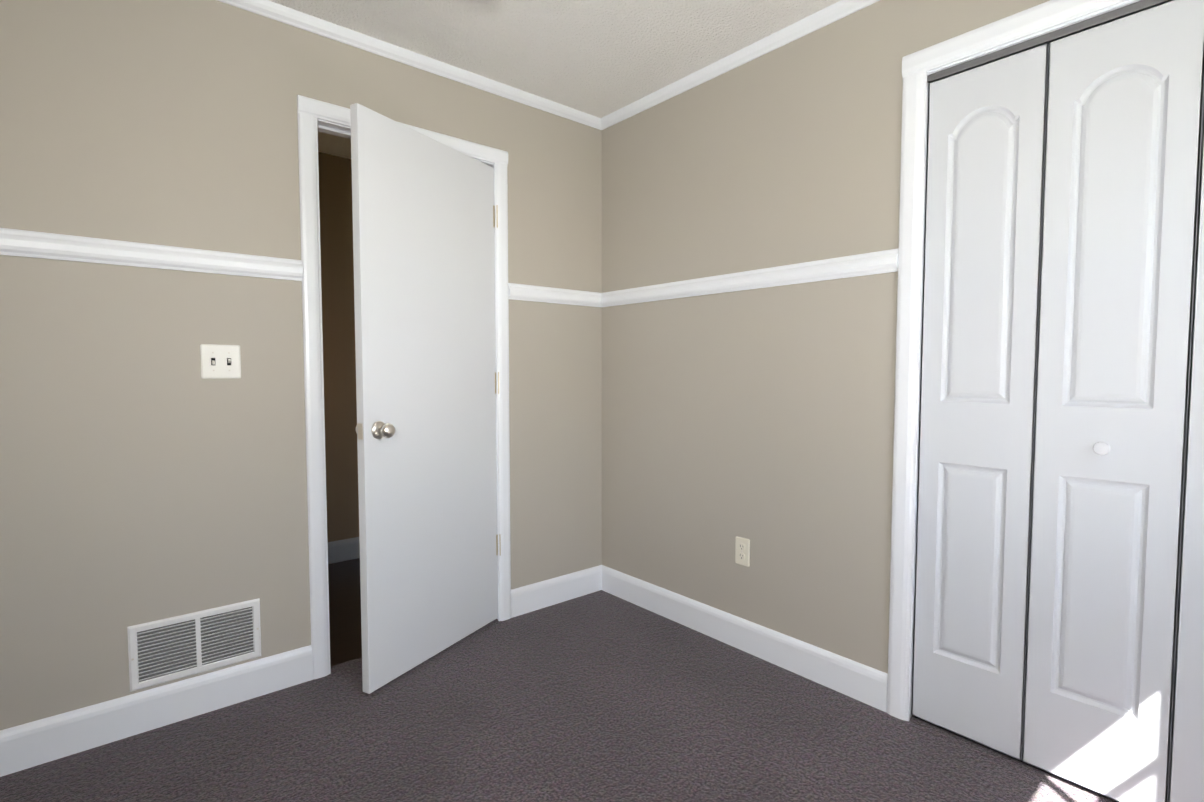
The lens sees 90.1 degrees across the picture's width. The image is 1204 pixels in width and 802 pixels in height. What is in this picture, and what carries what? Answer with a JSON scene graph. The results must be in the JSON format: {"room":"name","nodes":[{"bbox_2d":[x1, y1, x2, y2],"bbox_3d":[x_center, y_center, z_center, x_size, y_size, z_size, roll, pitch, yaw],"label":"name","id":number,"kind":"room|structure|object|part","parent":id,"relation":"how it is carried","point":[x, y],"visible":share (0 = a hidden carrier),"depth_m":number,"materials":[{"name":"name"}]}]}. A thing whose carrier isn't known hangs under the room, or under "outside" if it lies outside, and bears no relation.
{"room":"empty bedroom","nodes":[
{"label":"empty bedroom","id":0,"kind":"room"},
{"bbox_2d":[0,0,601,729],"bbox_3d":[-1.256,-0.162,2.163,3.420,2.440,0.110,-3,4,-40],"label":"wall","id":1,"kind":"structure","parent":0,"point":[148,474],"depth_m":1.98,"materials":[{"name":"beige paint"}]},
{"bbox_2d":[0,645,312,776],"bbox_3d":[-1.754,1.018,1.718,1.725,0.130,0.014,-3,4,-40],"label":"baseboard","id":2,"kind":"structure","parent":1,"relation":"attached to","point":[38,742],"depth_m":1.95,"materials":[{"name":"white paint"}]},
{"bbox_2d":[127,598,260,691],"bbox_3d":[-1.368,0.820,2.039,0.373,0.212,0.010,-3,4,-40],"label":"air vent","id":3,"kind":"object","parent":1,"relation":"in","point":[190,644],"visible":1,"depth_m":2.03,"materials":[{"name":"white metal"}]},
{"bbox_2d":[200,344,240,378],"bbox_3d":[-1.295,-0.134,2.046,0.116,0.116,0.019,-3,4,-40],"label":"switch plate","id":4,"kind":"object","parent":1,"relation":"attached to","point":[220,361],"visible":1,"depth_m":2.05,"materials":[{"name":"white plastic"}]},
{"bbox_2d":[297,95,510,678],"bbox_3d":[-0.805,-0.042,2.553,0.875,2.160,0.146,-3,4,-40],"label":"door frame","id":5,"kind":"structure","parent":1,"relation":"attached to","point":[310,111],"depth_m":2.27,"materials":[{"name":"white paint"}]},
{"bbox_2d":[217,0,600,128],"bbox_3d":[-1.208,-1.357,2.044,3.200,0.040,0.037,-3,4,-40],"label":"crown molding","id":6,"kind":"structure","parent":1,"relation":"attached to","point":[266,8],"depth_m":2.39,"materials":[{"name":"white paint"}]},
{"bbox_2d":[350,103,500,693],"bbox_3d":[-0.669,-0.001,2.438,0.167,2.061,0.764,2,3,28],"label":"door","id":7,"kind":"structure","parent":1,"relation":"in","point":[424,275],"depth_m":2.34,"materials":[{"name":"white paint"}]},
{"bbox_3d":[-0.824,0.104,2.148,0.167,0.066,0.099,2,3,28],"label":"knob","id":8,"kind":"part","parent":7,"relation":"part of","materials":[{"name":"silver metal"}]},
{"bbox_3d":[-0.489,-0.087,2.756,0.046,1.608,0.025,2,3,28],"label":"door hinge","id":9,"kind":"part","parent":7,"relation":"part of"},
{"bbox_2d":[511,565,599,617],"bbox_3d":[-0.222,0.950,3.020,0.550,0.130,0.014,-3,4,-40],"label":"baseboard","id":10,"kind":"structure","parent":1,"relation":"attached to","point":[539,595],"depth_m":3.00,"materials":[{"name":"white paint"}]},
{"bbox_2d":[318,152,358,541],"bbox_3d":[-1.910,-0.230,3.462,4.110,2.440,0.160,-3,4,-40],"label":"wall","id":11,"kind":"structure","parent":0,"point":[337,290],"depth_m":3.61,"materials":[{"name":"brown paint"}]},
{"bbox_2d":[328,537,359,563],"bbox_3d":[-1.850,0.927,3.459,3.900,0.130,0.014,-3,4,-40],"label":"baseboard","id":12,"kind":"structure","parent":11,"relation":"attached to","point":[343,550],"depth_m":3.67,"materials":[{"name":"grey"}]},
{"bbox_2d":[328,558,361,665],"bbox_3d":[-1.476,1.046,3.018,4.110,0.058,1.500,-3,4,-40],"label":"floor","id":13,"kind":"structure","parent":0,"point":[345,611],"depth_m":2.92,"materials":[{"name":"brown wood"}]},
{"bbox_2d":[269,0,840,158],"bbox_3d":[-0.387,-1.405,1.609,4.110,0.100,4.860,-3,4,-40],"label":"ceiling","id":14,"kind":"structure","parent":0,"point":[600,58],"depth_m":2.29,"materials":[{"name":"white paint"}]},
{"bbox_2d":[0,590,1116,801],"bbox_3d":[0.099,1.142,1.170,4.110,0.060,3.360,-3,4,-40],"label":"floor carpet","id":15,"kind":"object","parent":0,"point":[600,696],"visible":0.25,"depth_m":1.90,"materials":[{"name":"grey carpet"}]},
{"bbox_2d":[602,0,1049,673],"bbox_3d":[1.113,-0.150,1.933,0.110,2.440,3.310,-3,4,-40],"label":"wall","id":16,"kind":"structure","parent":0,"point":[760,420],"depth_m":2.38,"materials":[{"name":"beige paint"}]},
{"bbox_2d":[597,0,879,129],"bbox_3d":[1.018,-1.348,1.869,0.037,0.040,3.090,-3,4,-40],"label":"crown molding","id":17,"kind":"structure","parent":16,"relation":"attached to","point":[834,12],"depth_m":2.39,"materials":[{"name":"white paint"}]},
{"bbox_2d":[735,536,749,566],"bbox_3d":[0.584,0.627,2.505,0.008,0.115,0.070,-3,4,-40],"label":"outlet","id":18,"kind":"object","parent":16,"relation":"attached to","point":[742,551],"visible":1,"depth_m":2.50,"materials":[{"name":"beige plastic"}]},
{"bbox_2d":[600,565,887,711],"bbox_3d":[0.485,0.970,2.635,0.014,0.130,1.518,-3,4,-40],"label":"baseboard","id":19,"kind":"structure","parent":16,"relation":"attached to","point":[863,683],"depth_m":2.45,"materials":[{"name":"white paint"}]},
{"bbox_2d":[887,0,1140,720],"bbox_3d":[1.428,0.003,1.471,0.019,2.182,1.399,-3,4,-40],"label":"trim","id":20,"kind":"structure","parent":16,"relation":"attached to","point":[918,66],"depth_m":1.95,"materials":[{"name":"white paint"}]},
{"bbox_2d":[927,0,1168,82],"bbox_3d":[1.458,-0.999,1.444,0.036,0.023,1.265,-3,4,-40],"label":"track","id":21,"kind":"object","parent":16,"relation":"attached to","point":[1085,24],"visible":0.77,"depth_m":1.67,"materials":[{"name":"silver metal"}]},
{"bbox_2d":[911,0,1203,801],"bbox_3d":[1.445,0.047,1.486,0.064,2.070,1.258,-3,4,-40],"label":"closet doors","id":22,"kind":"structure","parent":16,"relation":"in","point":[1119,144],"depth_m":1.67,"materials":[{"name":"white paint"}]},
{"bbox_3d":[1.434,0.132,1.481,0.034,0.037,0.352,-3,4,-40],"label":"knob","id":23,"kind":"part","parent":22,"relation":"part of","materials":[{"name":"white paint"}]},
{"bbox_3d":[1.356,0.040,1.617,0.030,2.070,0.314,-3,4,-40],"label":"panel","id":24,"kind":"part","parent":22,"relation":"part of","materials":[{"name":"white paint"}]},
{"bbox_3d":[1.560,0.052,1.378,0.030,2.070,0.314,-3,4,-40],"label":"panel","id":25,"kind":"part","parent":22,"relation":"part of","materials":[{"name":"white paint"}]},
{"bbox_3d":[-1.443,-0.040,-0.167,0.110,2.440,3.200,-3,4,-40],"label":"wall","id":26,"kind":"structure","parent":0,"visible":0},
{"bbox_2d":[0,228,302,280],"bbox_3d":[-1.751,-0.447,1.638,1.725,0.075,0.024,-3,4,-40],"label":"trim","id":27,"kind":"structure","parent":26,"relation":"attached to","point":[25,243],"depth_m":1.89,"materials":[{"name":"white paint"}]},
{"bbox_2d":[508,283,599,306],"bbox_3d":[-0.230,-0.515,2.930,0.520,0.075,0.024,-3,4,-40],"label":"trim","id":28,"kind":"structure","parent":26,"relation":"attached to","point":[523,292],"depth_m":2.92,"materials":[{"name":"white paint"}]},
{"bbox_2d":[600,248,897,306],"bbox_3d":[0.481,-0.495,2.555,0.024,0.075,1.518,-3,4,-40],"label":"trim","id":29,"kind":"structure","parent":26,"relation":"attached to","point":[886,261],"depth_m":2.36,"materials":[{"name":"white paint"}]}
]}

